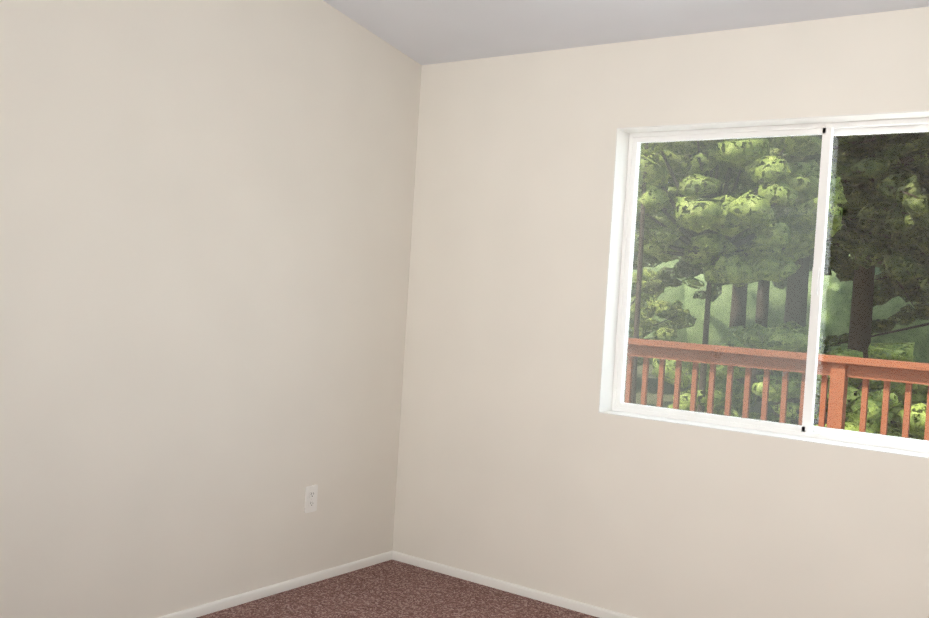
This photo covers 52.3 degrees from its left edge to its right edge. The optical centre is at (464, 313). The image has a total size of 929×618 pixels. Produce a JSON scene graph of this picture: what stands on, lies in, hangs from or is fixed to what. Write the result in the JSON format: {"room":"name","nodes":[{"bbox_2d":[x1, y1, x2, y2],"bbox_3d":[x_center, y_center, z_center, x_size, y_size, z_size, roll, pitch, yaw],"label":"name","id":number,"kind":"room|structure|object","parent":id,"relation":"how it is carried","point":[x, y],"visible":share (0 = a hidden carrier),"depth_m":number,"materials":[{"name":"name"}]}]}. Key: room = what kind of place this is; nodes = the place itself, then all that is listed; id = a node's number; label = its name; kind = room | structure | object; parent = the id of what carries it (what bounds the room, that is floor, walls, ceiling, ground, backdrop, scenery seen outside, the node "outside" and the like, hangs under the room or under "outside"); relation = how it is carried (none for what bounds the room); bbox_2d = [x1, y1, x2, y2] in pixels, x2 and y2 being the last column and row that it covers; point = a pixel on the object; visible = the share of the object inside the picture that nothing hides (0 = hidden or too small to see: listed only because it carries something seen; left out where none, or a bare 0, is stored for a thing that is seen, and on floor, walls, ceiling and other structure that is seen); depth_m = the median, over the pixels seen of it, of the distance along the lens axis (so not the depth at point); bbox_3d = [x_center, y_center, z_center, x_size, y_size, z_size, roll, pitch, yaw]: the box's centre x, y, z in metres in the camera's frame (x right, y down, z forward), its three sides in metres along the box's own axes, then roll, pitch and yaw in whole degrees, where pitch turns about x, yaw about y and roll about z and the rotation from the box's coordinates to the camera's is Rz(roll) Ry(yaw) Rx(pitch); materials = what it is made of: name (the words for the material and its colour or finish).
{"room":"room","nodes":[
{"label":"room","id":0,"kind":"room"},
{"bbox_2d":[0,0,421,617],"bbox_3d":[-1.435,-0.493,2.998,0.190,3.450,4.180,4,2,36],"label":"wall","id":1,"kind":"structure","parent":0,"point":[206,210],"depth_m":3.49,"materials":[{"name":"paint"}]},
{"bbox_2d":[157,551,392,617],"bbox_3d":[-1.453,1.116,2.974,0.012,0.038,3.800,4,2,36],"label":"baseboard","id":2,"kind":"structure","parent":1,"relation":"attached to","point":[287,585],"depth_m":3.91,"materials":[{"name":"white wood"}]},
{"bbox_2d":[304,485,317,512],"bbox_3d":[-0.654,0.793,4.046,0.008,0.114,0.070,4,2,36],"label":"electrical outlet","id":3,"kind":"object","parent":1,"relation":"attached to","point":[311,493],"visible":1,"depth_m":4.04,"materials":[{"name":"white plastic"}]},
{"bbox_2d":[197,560,598,617],"bbox_3d":[0.018,1.299,1.908,4.040,0.100,4.180,4,2,36],"label":"floor","id":4,"kind":"structure","parent":0,"point":[392,589],"depth_m":3.92,"materials":[{"name":"carpet"}]},
{"bbox_2d":[323,0,928,64],"bbox_3d":[0.191,-1.495,1.847,3.760,0.875,4.180,4,2,36],"label":"ceiling","id":5,"kind":"structure","parent":0,"point":[424,32],"depth_m":3.77,"materials":[{"name":"paint"}]},
{"bbox_2d":[392,7,928,617],"bbox_3d":[1.266,0.029,3.497,3.660,2.720,0.190,4,2,36],"label":"wall","id":6,"kind":"structure","parent":0,"point":[522,461],"depth_m":3.91,"materials":[{"name":"paint"}]},
{"bbox_2d":[393,551,636,617],"bbox_3d":[1.131,1.265,3.442,3.600,0.038,0.012,4,2,36],"label":"baseboard","id":7,"kind":"structure","parent":6,"relation":"attached to","point":[545,597],"depth_m":4.11,"materials":[{"name":"white wood"}]},
{"bbox_2d":[598,110,928,458],"bbox_3d":[1.258,-0.123,3.456,1.585,1.168,0.110,4,2,36],"label":"window frame","id":8,"kind":"structure","parent":6,"relation":"in","point":[614,269],"depth_m":3.87,"materials":[{"name":"white"}]},
{"bbox_2d":[612,117,928,453],"bbox_3d":[1.312,-0.121,3.530,1.585,1.168,0.088,4,2,36],"label":"sliding window","id":9,"kind":"structure","parent":6,"relation":"in","point":[828,132],"depth_m":3.67,"materials":[{"name":"white plastic"}]},
{"label":"outside","id":10,"kind":"structure","parent":0,"visible":0},
{"bbox_2d":[624,364,926,420],"bbox_3d":[30.028,3.367,38.173,130.000,0.300,89.800,4,2,36],"label":"ground","id":11,"kind":"structure","parent":10,"point":[667,389],"depth_m":24.09,"materials":[{"name":"green plant"}]},
{"bbox_2d":[626,132,928,439],"bbox_3d":[5.129,-3.938,40.789,56.144,21.281,54.661,4,2,36],"label":"trees","id":12,"kind":"object","parent":11,"relation":"on","point":[865,259],"depth_m":13.65,"materials":[{"name":"green plant"}]},
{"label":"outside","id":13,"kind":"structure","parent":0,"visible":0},
{"bbox_3d":[2.215,1.435,4.667,14.000,0.100,2.850,4,2,36],"label":"deck boards","id":14,"kind":"object","parent":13,"visible":0},
{"bbox_2d":[625,338,928,440],"bbox_3d":[2.837,0.853,5.866,14.471,1.083,0.140,4,2,36],"label":"deck railing","id":15,"kind":"object","parent":14,"relation":"on","point":[876,376],"depth_m":6.27,"materials":[{"name":"brown wood"}]}
]}

